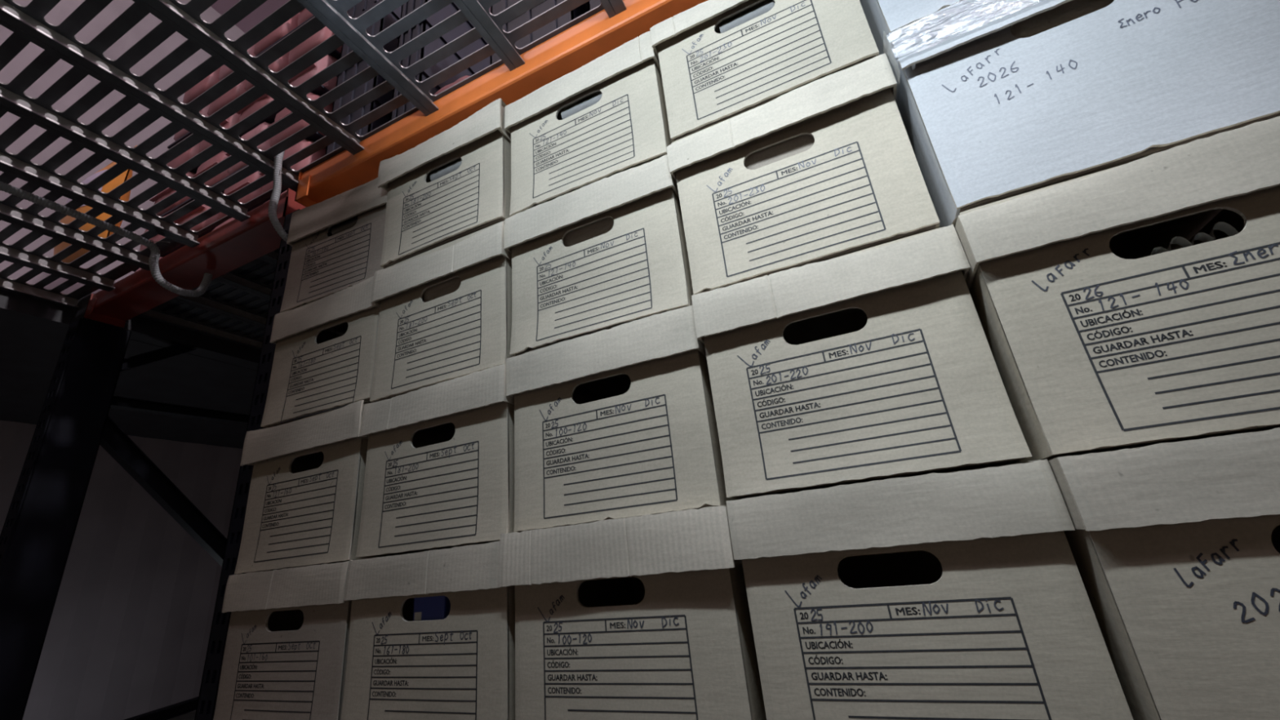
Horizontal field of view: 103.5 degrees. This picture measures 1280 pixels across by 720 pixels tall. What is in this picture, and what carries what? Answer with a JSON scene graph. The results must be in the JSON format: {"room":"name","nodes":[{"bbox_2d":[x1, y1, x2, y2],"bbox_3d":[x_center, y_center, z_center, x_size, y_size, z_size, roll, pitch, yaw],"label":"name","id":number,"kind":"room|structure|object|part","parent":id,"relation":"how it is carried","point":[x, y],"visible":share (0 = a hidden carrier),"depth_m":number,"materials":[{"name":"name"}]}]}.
{"room":"archive storage room","nodes":[
{"label":"archive storage room","id":0,"kind":"room"},
{"bbox_2d":[0,0,244,719],"bbox_3d":[-3.759,-0.840,2.063,0.107,5.000,4.700,-14,-22,21],"label":"wall","id":1,"kind":"structure","parent":0,"point":[127,636],"depth_m":2.89,"materials":[{"name":"paint"}]},
{"bbox_2d":[0,289,261,448],"bbox_3d":[-0.011,-0.924,0.294,8.000,0.100,4.700,-14,-22,21],"label":"wall","id":2,"kind":"structure","parent":0,"point":[219,375],"depth_m":2.19,"materials":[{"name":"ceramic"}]},
{"bbox_2d":[167,711,195,719],"bbox_3d":[0.186,0.681,-0.091,8.100,0.100,5.100,-14,-22,21],"label":"floor","id":3,"kind":"structure","parent":0,"point":[189,716],"depth_m":2.84,"materials":[{"name":"concrete"}]},
{"bbox_2d":[0,318,248,719],"bbox_3d":[-1.643,0.723,1.914,0.130,1.575,1.090,-14,-22,21],"label":"frame","id":4,"kind":"object","parent":3,"relation":"on","point":[37,533],"visible":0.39,"depth_m":1.62,"materials":[{"name":"black metal"}]},
{"bbox_3d":[-1.832,0.601,1.516,0.070,1.538,0.135,-14,-22,21],"label":"post","id":5,"kind":"part","parent":4,"relation":"part of","materials":[{"name":"black metal"}]},
{"bbox_2d":[83,187,306,328],"bbox_3d":[-1.404,-0.292,1.590,1.048,0.091,0.104,-14,-22,21],"label":"beam","id":6,"kind":"structure","parent":4,"relation":"attached to","point":[236,243],"depth_m":1.55,"materials":[{"name":"red metal"}]},
{"bbox_2d":[0,181,212,297],"bbox_3d":[-1.536,-0.382,1.137,0.072,0.136,0.998,-15,-22,22],"label":"conduit","id":7,"kind":"object","parent":6,"relation":"hanging from","point":[155,253],"visible":1,"depth_m":1.40,"materials":[{"name":"grey metal"}]},
{"bbox_3d":[-1.041,-0.045,2.349,1.048,0.091,0.104,-14,-22,21],"label":"beam","id":8,"kind":"structure","parent":4,"relation":"attached to","visible":0},
{"bbox_2d":[137,248,279,350],"bbox_3d":[-0.486,-0.362,1.742,2.617,0.040,0.872,-14,-22,21],"label":"deck","id":9,"kind":"object","parent":8,"relation":"on","point":[242,283],"visible":0.04,"depth_m":1.89,"materials":[{"name":"paint"}]},
{"bbox_2d":[160,261,275,341],"bbox_3d":[-1.357,-0.163,2.102,1.020,0.008,0.840,-14,-22,21],"label":"board","id":10,"kind":"object","parent":9,"relation":"on","point":[264,263],"visible":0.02,"depth_m":1.90,"materials":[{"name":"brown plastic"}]},
{"bbox_2d":[212,217,234,231],"bbox_3d":[-1.363,-0.362,1.868,0.234,0.192,0.362,-14,-22,21],"label":"pack","id":11,"kind":"object","parent":10,"relation":"on","point":[231,219],"visible":0.02,"depth_m":1.76},
{"bbox_3d":[-1.127,-0.419,1.779,0.234,0.192,0.364,-14,-22,21],"label":"pack","id":12,"kind":"object","parent":10,"relation":"on","visible":0},
{"bbox_2d":[133,187,288,271],"bbox_3d":[-1.481,-0.425,1.958,1.020,0.008,0.340,-14,-22,21],"label":"board","id":13,"kind":"object","parent":12,"relation":"on","point":[285,189],"visible":0.02,"depth_m":1.82,"materials":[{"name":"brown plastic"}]},
{"bbox_2d":[139,213,170,250],"bbox_3d":[-1.841,-0.439,2.121,0.234,0.192,0.363,-14,-22,21],"label":"pack","id":14,"kind":"object","parent":13,"relation":"on","point":[157,237],"visible":0.03,"depth_m":1.96},
{"bbox_2d":[173,191,223,231],"bbox_3d":[-1.613,-0.495,2.033,0.234,0.192,0.363,-14,-22,21],"label":"pack","id":15,"kind":"object","parent":13,"relation":"on","point":[203,207],"visible":0.06,"depth_m":1.86},
{"bbox_2d":[217,170,262,219],"bbox_3d":[-1.377,-0.551,1.950,0.234,0.192,0.363,-14,-22,21],"label":"pack","id":16,"kind":"object","parent":13,"relation":"on","point":[255,175],"visible":0.12,"depth_m":1.79},
{"bbox_2d":[259,138,326,193],"bbox_3d":[-1.148,-0.610,1.855,0.234,0.192,0.364,-14,-22,21],"label":"pack","id":17,"kind":"object","parent":13,"relation":"on","point":[304,143],"visible":0.03,"depth_m":1.70},
{"bbox_2d":[160,132,324,217],"bbox_3d":[-1.501,-0.617,2.030,1.020,0.008,0.340,-14,-22,21],"label":"board","id":18,"kind":"object","parent":17,"relation":"on","point":[316,136],"visible":0.07,"depth_m":1.87,"materials":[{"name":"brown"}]},
{"bbox_2d":[149,171,195,216],"bbox_3d":[-1.860,-0.629,2.198,0.234,0.192,0.363,-14,-22,21],"label":"pack","id":19,"kind":"object","parent":18,"relation":"on","point":[166,193],"visible":0.09,"depth_m":2.04},
{"bbox_2d":[191,151,229,186],"bbox_3d":[-1.625,-0.685,2.114,0.234,0.192,0.363,-14,-22,21],"label":"pack","id":20,"kind":"object","parent":18,"relation":"on","point":[221,156],"visible":0.06,"depth_m":1.95},
{"bbox_2d":[225,121,271,174],"bbox_3d":[-1.399,-0.743,2.019,0.234,0.192,0.364,-14,-22,21],"label":"pack","id":21,"kind":"object","parent":18,"relation":"on","point":[265,145],"visible":0.07,"depth_m":1.86},
{"bbox_2d":[267,92,333,146],"bbox_3d":[-1.169,-0.804,1.922,0.234,0.192,0.362,-14,-22,21],"label":"pack","id":22,"kind":"object","parent":18,"relation":"on","point":[300,124],"visible":0.11,"depth_m":1.77},
{"bbox_2d":[190,84,328,173],"bbox_3d":[-1.521,-0.809,2.102,1.020,0.008,0.340,-14,-22,21],"label":"board","id":23,"kind":"object","parent":22,"relation":"on","point":[322,90],"visible":0.02,"depth_m":1.88,"materials":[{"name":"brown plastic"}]},
{"bbox_2d":[166,142,200,168],"bbox_3d":[-1.882,-0.819,2.273,0.234,0.192,0.363,-14,-22,21],"label":"pack","id":24,"kind":"object","parent":23,"relation":"on","point":[193,151],"visible":0.04,"depth_m":2.10},
{"bbox_2d":[198,112,239,153],"bbox_3d":[-1.648,-0.879,2.179,0.234,0.192,0.363,-14,-22,21],"label":"pack","id":25,"kind":"object","parent":23,"relation":"on","point":[233,119],"visible":0.05,"depth_m":2.01},
{"bbox_2d":[236,93,273,122],"bbox_3d":[-1.417,-0.937,2.086,0.234,0.192,0.363,-14,-22,21],"label":"pack","id":26,"kind":"object","parent":23,"relation":"on","point":[265,99],"visible":0.09,"depth_m":1.92},
{"bbox_2d":[288,54,337,90],"bbox_3d":[-1.184,-0.995,1.998,0.234,0.192,0.362,-14,-22,21],"label":"pack","id":27,"kind":"object","parent":23,"relation":"on","point":[327,60],"visible":0.1,"depth_m":1.83},
{"bbox_2d":[167,48,340,148],"bbox_3d":[-1.540,-1.001,2.174,1.020,0.008,0.340,-14,-22,21],"label":"board","id":28,"kind":"object","parent":27,"relation":"on","point":[335,53],"visible":0.14,"depth_m":2.15,"materials":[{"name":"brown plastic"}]},
{"bbox_2d":[173,104,209,141],"bbox_3d":[-1.903,-1.012,2.344,0.234,0.192,0.363,-14,-22,21],"label":"pack","id":29,"kind":"object","parent":28,"relation":"on","point":[204,111],"visible":0.02,"depth_m":2.18},
{"bbox_2d":[207,80,246,115],"bbox_3d":[-1.668,-1.073,2.245,0.234,0.192,0.363,-14,-22,21],"label":"pack","id":30,"kind":"object","parent":28,"relation":"on","point":[239,89],"visible":0.06,"depth_m":2.07},
{"bbox_2d":[244,51,289,90],"bbox_3d":[-1.440,-1.130,2.155,0.234,0.192,0.364,-14,-22,21],"label":"pack","id":31,"kind":"object","parent":28,"relation":"on","point":[281,63],"visible":0.02,"depth_m":1.97},
{"bbox_2d":[288,26,342,64],"bbox_3d":[-1.208,-1.186,2.070,0.234,0.192,0.362,-14,-22,21],"label":"pack","id":32,"kind":"object","parent":28,"relation":"on","point":[324,33],"visible":0.11,"depth_m":1.90},
{"bbox_2d":[255,15,314,56],"bbox_3d":[-1.560,-1.193,2.246,1.020,0.008,0.340,-14,-22,21],"label":"board","id":33,"kind":"object","parent":32,"relation":"on","point":[311,17],"visible":0.02,"depth_m":2.01,"materials":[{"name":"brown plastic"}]},
{"bbox_2d":[182,67,220,103],"bbox_3d":[-1.924,-1.205,2.412,0.234,0.192,0.364,-14,-22,21],"label":"pack","id":34,"kind":"object","parent":33,"relation":"on","point":[212,79],"visible":0.07,"depth_m":2.24},
{"bbox_2d":[218,44,255,80],"bbox_3d":[-1.687,-1.264,2.321,0.234,0.192,0.364,-14,-22,21],"label":"pack","id":35,"kind":"object","parent":33,"relation":"on","point":[224,71],"visible":0.03,"depth_m":2.16},
{"bbox_2d":[253,13,298,55],"bbox_3d":[-1.462,-1.321,2.230,0.234,0.192,0.363,-14,-22,21],"label":"pack","id":36,"kind":"object","parent":33,"relation":"on","point":[292,23],"visible":0.06,"depth_m":2.06},
{"bbox_2d":[297,8,347,26],"bbox_3d":[-1.224,-1.377,2.146,0.234,0.192,0.363,-14,-22,21],"label":"pack","id":37,"kind":"object","parent":33,"relation":"on","point":[304,14],"visible":0.05,"depth_m":2.00},
{"bbox_3d":[-0.852,-0.481,1.693,0.216,0.218,0.348,-14,-22,21],"label":"plastic crate","id":38,"kind":"object","parent":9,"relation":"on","visible":0},
{"bbox_2d":[324,97,391,155],"bbox_3d":[-0.873,-0.688,1.770,0.216,0.218,0.348,-14,-22,21],"label":"plastic crate","id":39,"kind":"object","parent":38,"relation":"on","point":[378,102],"visible":0.02,"depth_m":1.63,"materials":[{"name":"grey plastic"}]},
{"bbox_2d":[332,47,393,111],"bbox_3d":[-0.895,-0.895,1.848,0.216,0.218,0.348,-14,-22,21],"label":"plastic crate","id":40,"kind":"object","parent":39,"relation":"on","point":[361,65],"visible":0.05,"depth_m":1.70,"materials":[{"name":"grey plastic"}]},
{"bbox_2d":[340,0,400,57],"bbox_3d":[-0.916,-1.102,1.926,0.216,0.218,0.348,-14,-22,21],"label":"plastic crate","id":41,"kind":"object","parent":40,"relation":"on","point":[393,17],"visible":0.07,"depth_m":1.78,"materials":[{"name":"grey plastic"}]},
{"bbox_2d":[346,0,401,17],"bbox_3d":[-0.938,-1.309,2.003,0.216,0.218,0.348,-14,-22,21],"label":"plastic crate","id":42,"kind":"object","parent":41,"relation":"on","point":[362,5],"visible":0.14,"depth_m":1.84,"materials":[{"name":"grey plastic"}]},
{"bbox_3d":[-0.626,-0.538,1.603,0.131,0.218,0.348,-14,-22,21],"label":"plastic crate","id":43,"kind":"object","parent":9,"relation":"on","visible":0},
{"bbox_2d":[390,68,444,120],"bbox_3d":[-0.647,-0.745,1.681,0.131,0.218,0.348,-14,-22,21],"label":"plastic crate","id":44,"kind":"object","parent":43,"relation":"on","point":[425,74],"visible":0.02,"depth_m":1.55,"materials":[{"name":"grey plastic"}]},
{"bbox_2d":[396,17,477,86],"bbox_3d":[-0.668,-0.952,1.758,0.131,0.218,0.348,-14,-22,21],"label":"plastic crate","id":45,"kind":"object","parent":44,"relation":"on","point":[427,24],"visible":0.12,"depth_m":1.64,"materials":[{"name":"grey plastic"}]},
{"bbox_2d":[400,0,490,71],"bbox_3d":[-0.690,-1.159,1.836,0.131,0.218,0.348,-14,-22,21],"label":"plastic crate","id":46,"kind":"object","parent":45,"relation":"on","point":[410,6],"visible":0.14,"depth_m":1.78,"materials":[{"name":"grey plastic"}]},
{"bbox_3d":[-0.472,-0.577,1.542,0.186,0.218,0.348,-14,-22,21],"label":"plastic crate","id":47,"kind":"object","parent":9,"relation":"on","visible":0},
{"bbox_2d":[434,75,470,94],"bbox_3d":[-0.500,-0.738,1.573,0.172,0.100,0.284,-14,-22,21],"label":"pack","id":48,"kind":"object","parent":47,"relation":"on","point":[462,78],"visible":0.04,"depth_m":1.46},
{"bbox_3d":[-0.210,-0.643,1.438,0.286,0.218,0.348,-14,-22,21],"label":"plastic crate","id":49,"kind":"object","parent":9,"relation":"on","visible":0},
{"bbox_2d":[489,0,588,65],"bbox_3d":[-0.231,-0.850,1.515,0.286,0.218,0.348,-14,-22,21],"label":"plastic crate","id":50,"kind":"object","parent":49,"relation":"on","point":[546,5],"visible":0.02,"depth_m":1.37,"materials":[{"name":"grey plastic"}]},
{"bbox_2d":[490,0,587,14],"bbox_3d":[-0.252,-1.057,1.593,0.286,0.218,0.348,-14,-22,21],"label":"plastic crate","id":51,"kind":"object","parent":50,"relation":"on","point":[502,5],"visible":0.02,"depth_m":1.46,"materials":[{"name":"grey plastic"}]},
{"bbox_3d":[0.075,-0.715,1.325,0.286,0.218,0.348,-14,-22,21],"label":"plastic crate","id":52,"kind":"object","parent":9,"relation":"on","visible":0},
{"bbox_2d":[587,0,600,10],"bbox_3d":[0.054,-0.922,1.402,0.286,0.218,0.348,-14,-22,21],"label":"plastic crate","id":53,"kind":"object","parent":52,"relation":"on","point":[592,4],"visible":0.02,"depth_m":1.29,"materials":[{"name":"grey plastic"}]},
{"bbox_2d":[194,208,332,719],"bbox_3d":[-0.625,0.481,1.512,0.116,1.550,1.090,-14,-22,21],"label":"frame","id":54,"kind":"object","parent":3,"relation":"on","point":[206,702],"visible":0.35,"depth_m":1.06,"materials":[{"name":"black metal"}]},
{"bbox_2d":[294,0,708,207],"bbox_3d":[0.226,-0.712,0.919,2.418,0.091,0.104,-14,-22,21],"label":"beam","id":55,"kind":"structure","parent":54,"relation":"attached to","point":[562,54],"depth_m":1.09,"materials":[{"name":"orange metal"}]},
{"bbox_2d":[0,0,626,309],"bbox_3d":[-0.606,-0.768,0.626,3.569,0.040,1.168,-14,-22,21],"label":"deck","id":56,"kind":"object","parent":55,"relation":"on","point":[28,24],"visible":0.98,"depth_m":1.10,"materials":[{"name":"paint"}]},
{"bbox_2d":[53,145,137,262],"bbox_3d":[-1.800,-0.488,1.662,0.340,0.392,0.106,-14,-22,21],"label":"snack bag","id":57,"kind":"object","parent":56,"relation":"on","point":[126,175],"visible":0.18,"depth_m":1.60,"materials":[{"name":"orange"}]},
{"bbox_2d":[267,151,300,246],"bbox_3d":[-0.885,-0.402,1.286,0.069,0.263,0.107,-3,-21,-7],"label":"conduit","id":58,"kind":"object","parent":56,"relation":"hanging from","point":[273,202],"visible":0.8,"depth_m":1.24,"materials":[{"name":"grey metal"}]},
{"bbox_3d":[0.462,0.673,0.634,2.418,0.370,0.620,-14,-22,21],"label":"shelf","id":59,"kind":"object","parent":3,"relation":"on","visible":0},
{"bbox_2d":[213,560,351,719],"bbox_3d":[-0.547,0.565,1.034,0.328,0.284,0.405,-14,-22,21],"label":"box","id":60,"kind":"object","parent":59,"relation":"on","point":[286,653],"visible":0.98,"depth_m":0.87,"materials":[{"name":"beige cardboard"}]},
{"bbox_3d":[-0.557,0.463,1.072,0.328,0.066,0.405,-14,-22,21],"label":"lid","id":61,"kind":"part","parent":60,"relation":"part of","materials":[{"name":"beige cardboard"}]},
{"bbox_2d":[234,400,381,573],"bbox_3d":[-0.583,0.298,1.135,0.347,0.290,0.410,-14,-22,21],"label":"box","id":62,"kind":"object","parent":60,"relation":"on","point":[304,501],"visible":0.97,"depth_m":0.96,"materials":[{"name":"beige cardboard"}]},
{"bbox_3d":[-0.593,0.200,1.172,0.347,0.080,0.410,-14,-22,21],"label":"lid","id":63,"kind":"part","parent":62,"relation":"part of","materials":[{"name":"beige cardboard"}]},
{"bbox_2d":[260,275,379,427],"bbox_3d":[-0.602,0.037,1.233,0.321,0.278,0.404,-14,-22,20],"label":"box","id":64,"kind":"object","parent":62,"relation":"on","point":[316,370],"visible":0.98,"depth_m":1.06,"materials":[{"name":"beige cardboard"}]},
{"bbox_3d":[-0.612,-0.055,1.267,0.321,0.081,0.404,-14,-22,20],"label":"lid","id":65,"kind":"part","parent":64,"relation":"part of","materials":[{"name":"beige cardboard"}]},
{"bbox_2d":[280,177,387,335],"bbox_3d":[-0.635,-0.220,1.339,0.322,0.278,0.404,-13,-22,19],"label":"box","id":66,"kind":"object","parent":64,"relation":"on","point":[322,264],"visible":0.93,"depth_m":1.17,"materials":[{"name":"beige cardboard"}]},
{"bbox_3d":[-0.644,-0.304,1.371,0.322,0.096,0.404,-13,-22,19],"label":"lid","id":67,"kind":"part","parent":66,"relation":"part of","materials":[{"name":"beige cardboard"}]},
{"bbox_2d":[340,541,515,719],"bbox_3d":[-0.252,0.488,0.917,0.321,0.286,0.406,-14,-22,21],"label":"box","id":68,"kind":"object","parent":59,"relation":"on","point":[460,665],"visible":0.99,"depth_m":0.75,"materials":[{"name":"beige cardboard"}]},
{"bbox_3d":[-0.262,0.386,0.956,0.321,0.065,0.406,-14,-22,21],"label":"lid","id":69,"kind":"part","parent":68,"relation":"part of","materials":[{"name":"beige cardboard"}]},
{"bbox_2d":[413,595,450,621],"bbox_3d":[-0.309,0.470,0.778,0.065,0.225,0.057,-14,-22,21],"label":"ring binder","id":70,"kind":"object","parent":68,"relation":"in","point":[436,607],"visible":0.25,"depth_m":0.78,"materials":[{"name":"blue plastic"}]},
{"bbox_2d":[355,364,514,557],"bbox_3d":[-0.277,0.225,1.015,0.328,0.278,0.406,-14,-22,21],"label":"box","id":71,"kind":"object","parent":68,"relation":"on","point":[439,471],"visible":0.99,"depth_m":0.84,"materials":[{"name":"beige cardboard"}]},
{"bbox_3d":[-0.287,0.128,1.051,0.328,0.069,0.406,-14,-22,21],"label":"lid","id":72,"kind":"part","parent":71,"relation":"part of","materials":[{"name":"beige cardboard"}]},
{"bbox_2d":[369,220,513,402],"bbox_3d":[-0.307,-0.042,1.115,0.328,0.296,0.408,-14,-22,21],"label":"box","id":73,"kind":"object","parent":71,"relation":"on","point":[445,314],"visible":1,"depth_m":0.94,"materials":[{"name":"beige cardboard"}]},
{"bbox_3d":[-0.317,-0.138,1.151,0.328,0.091,0.408,-14,-22,21],"label":"lid","id":74,"kind":"part","parent":73,"relation":"part of","materials":[{"name":"beige cardboard"}]},
{"bbox_2d":[377,97,511,268],"bbox_3d":[-0.340,-0.315,1.213,0.338,0.286,0.411,-14,-22,21],"label":"box","id":75,"kind":"object","parent":73,"relation":"on","point":[455,184],"visible":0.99,"depth_m":1.04,"materials":[{"name":"beige cardboard"}]},
{"bbox_3d":[-0.349,-0.406,1.247,0.338,0.090,0.411,-14,-22,21],"label":"lid","id":76,"kind":"part","parent":75,"relation":"part of","materials":[{"name":"beige cardboard"}]},
{"bbox_2d":[497,505,766,719],"bbox_3d":[0.046,0.405,0.800,0.342,0.288,0.412,-14,-22,21],"label":"box","id":77,"kind":"object","parent":59,"relation":"on","point":[646,616],"visible":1,"depth_m":0.63,"materials":[{"name":"beige cardboard"}]},
{"bbox_3d":[0.036,0.305,0.838,0.342,0.073,0.412,-14,-22,21],"label":"lid","id":78,"kind":"part","parent":77,"relation":"part of","materials":[{"name":"beige cardboard"}]},
{"bbox_2d":[506,305,735,532],"bbox_3d":[0.021,0.141,0.904,0.328,0.282,0.406,-14,-22,21],"label":"box","id":79,"kind":"object","parent":77,"relation":"on","point":[620,421],"visible":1,"depth_m":0.73,"materials":[{"name":"beige cardboard"}]},
{"bbox_2d":[503,155,693,356],"bbox_3d":[-0.008,-0.121,1.004,0.328,0.281,0.405,-14,-22,21],"label":"box","id":80,"kind":"object","parent":79,"relation":"on","point":[610,252],"visible":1,"depth_m":0.83,"materials":[{"name":"beige cardboard"}]},
{"bbox_2d":[504,31,672,216],"bbox_3d":[-0.034,-0.383,1.102,0.328,0.280,0.404,-14,-22,21],"label":"box","id":81,"kind":"object","parent":80,"relation":"on","point":[606,117],"visible":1,"depth_m":0.93,"materials":[{"name":"beige cardboard"}]},
{"bbox_3d":[-0.018,-0.216,1.039,0.328,0.076,0.405,-14,-22,21],"label":"lid","id":82,"kind":"part","parent":80,"relation":"part of","materials":[{"name":"beige cardboard"}]},
{"bbox_3d":[0.011,0.044,0.940,0.328,0.074,0.406,-14,-22,21],"label":"lid","id":83,"kind":"part","parent":79,"relation":"part of","materials":[{"name":"beige cardboard"}]},
{"bbox_2d":[726,458,1133,719],"bbox_3d":[0.349,0.324,0.678,0.328,0.294,0.405,-14,-22,21],"label":"box","id":84,"kind":"object","parent":59,"relation":"on","point":[958,594],"visible":1,"depth_m":0.51,"materials":[{"name":"beige cardboard"}]},
{"bbox_2d":[691,224,1031,499],"bbox_3d":[0.317,0.054,0.781,0.328,0.286,0.407,-14,-22,21],"label":"box","id":85,"kind":"object","parent":84,"relation":"on","point":[877,362],"visible":1,"depth_m":0.60,"materials":[{"name":"beige cardboard"}]},
{"bbox_2d":[666,53,939,294],"bbox_3d":[0.285,-0.212,0.883,0.328,0.287,0.407,-14,-22,21],"label":"box","id":86,"kind":"object","parent":85,"relation":"on","point":[827,168],"visible":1,"depth_m":0.71,"materials":[{"name":"beige cardboard"}]},
{"bbox_2d":[649,0,879,142],"bbox_3d":[0.260,-0.469,0.979,0.328,0.264,0.406,-14,-22,21],"label":"box","id":87,"kind":"object","parent":86,"relation":"on","point":[720,60],"visible":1,"depth_m":0.81,"materials":[{"name":"beige cardboard"}]},
{"bbox_3d":[0.250,-0.563,1.014,0.328,0.064,0.406,-14,-22,21],"label":"lid","id":88,"kind":"part","parent":87,"relation":"part of","materials":[{"name":"beige cardboard"}]},
{"bbox_3d":[0.275,-0.310,0.920,0.328,0.075,0.407,-14,-22,21],"label":"lid","id":89,"kind":"part","parent":86,"relation":"part of","materials":[{"name":"beige cardboard"}]},
{"bbox_3d":[0.306,-0.044,0.818,0.328,0.074,0.407,-14,-22,21],"label":"lid","id":90,"kind":"part","parent":85,"relation":"part of","materials":[{"name":"beige cardboard"}]},
{"bbox_3d":[0.339,0.221,0.717,0.328,0.071,0.405,-14,-22,21],"label":"lid","id":91,"kind":"part","parent":84,"relation":"part of","materials":[{"name":"beige cardboard"}]},
{"bbox_2d":[1047,427,1279,719],"bbox_3d":[0.637,0.243,0.537,0.328,0.292,0.405,-14,-22,21],"label":"box","id":92,"kind":"object","parent":59,"relation":"on","point":[1175,547],"visible":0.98,"depth_m":0.42,"materials":[{"name":"beige cardboard"}]},
{"bbox_2d":[951,115,1279,462],"bbox_3d":[0.605,-0.026,0.640,0.328,0.286,0.404,-14,-22,21],"label":"box","id":93,"kind":"object","parent":92,"relation":"on","point":[1098,342],"visible":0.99,"depth_m":0.49,"materials":[{"name":"beige cardboard"}]},
{"bbox_2d":[888,0,1279,227],"bbox_3d":[0.587,-0.300,0.736,0.363,0.294,0.407,-14,-22,21],"label":"box","id":94,"kind":"object","parent":93,"relation":"on","point":[997,100],"visible":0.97,"depth_m":0.57,"materials":[{"name":"beige cardboard"}]},
{"bbox_2d":[859,0,962,62],"bbox_3d":[0.552,-0.567,0.847,0.328,0.287,0.406,-14,-22,21],"label":"box","id":95,"kind":"object","parent":94,"relation":"on","point":[883,17],"visible":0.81,"depth_m":0.70,"materials":[{"name":"beige cardboard"}]},
{"bbox_3d":[0.578,-0.399,0.775,0.354,0.081,0.404,-14,-22,21],"label":"lid","id":96,"kind":"part","parent":94,"relation":"part of","materials":[{"name":"beige cardboard"}]},
{"bbox_3d":[0.595,-0.123,0.676,0.328,0.078,0.404,-14,-22,21],"label":"lid","id":97,"kind":"part","parent":93,"relation":"part of","materials":[{"name":"beige cardboard"}]},
{"bbox_2d":[1150,222,1238,255],"bbox_3d":[0.580,-0.018,0.531,0.224,0.192,0.148,-14,-22,21],"label":"bundle","id":98,"kind":"object","parent":93,"relation":"in","point":[1228,229],"visible":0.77,"depth_m":0.50,"materials":[{"name":"beige paper"}]},
{"bbox_3d":[0.627,0.139,0.575,0.328,0.070,0.405,-14,-22,21],"label":"lid","id":99,"kind":"part","parent":92,"relation":"part of","materials":[{"name":"beige cardboard"}]},
{"bbox_2d":[210,0,490,32],"bbox_3d":[-0.367,-4.114,1.562,8.100,0.100,4.800,-14,-22,21],"label":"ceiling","id":100,"kind":"structure","parent":0,"point":[220,6],"depth_m":4.08,"materials":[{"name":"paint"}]}
]}

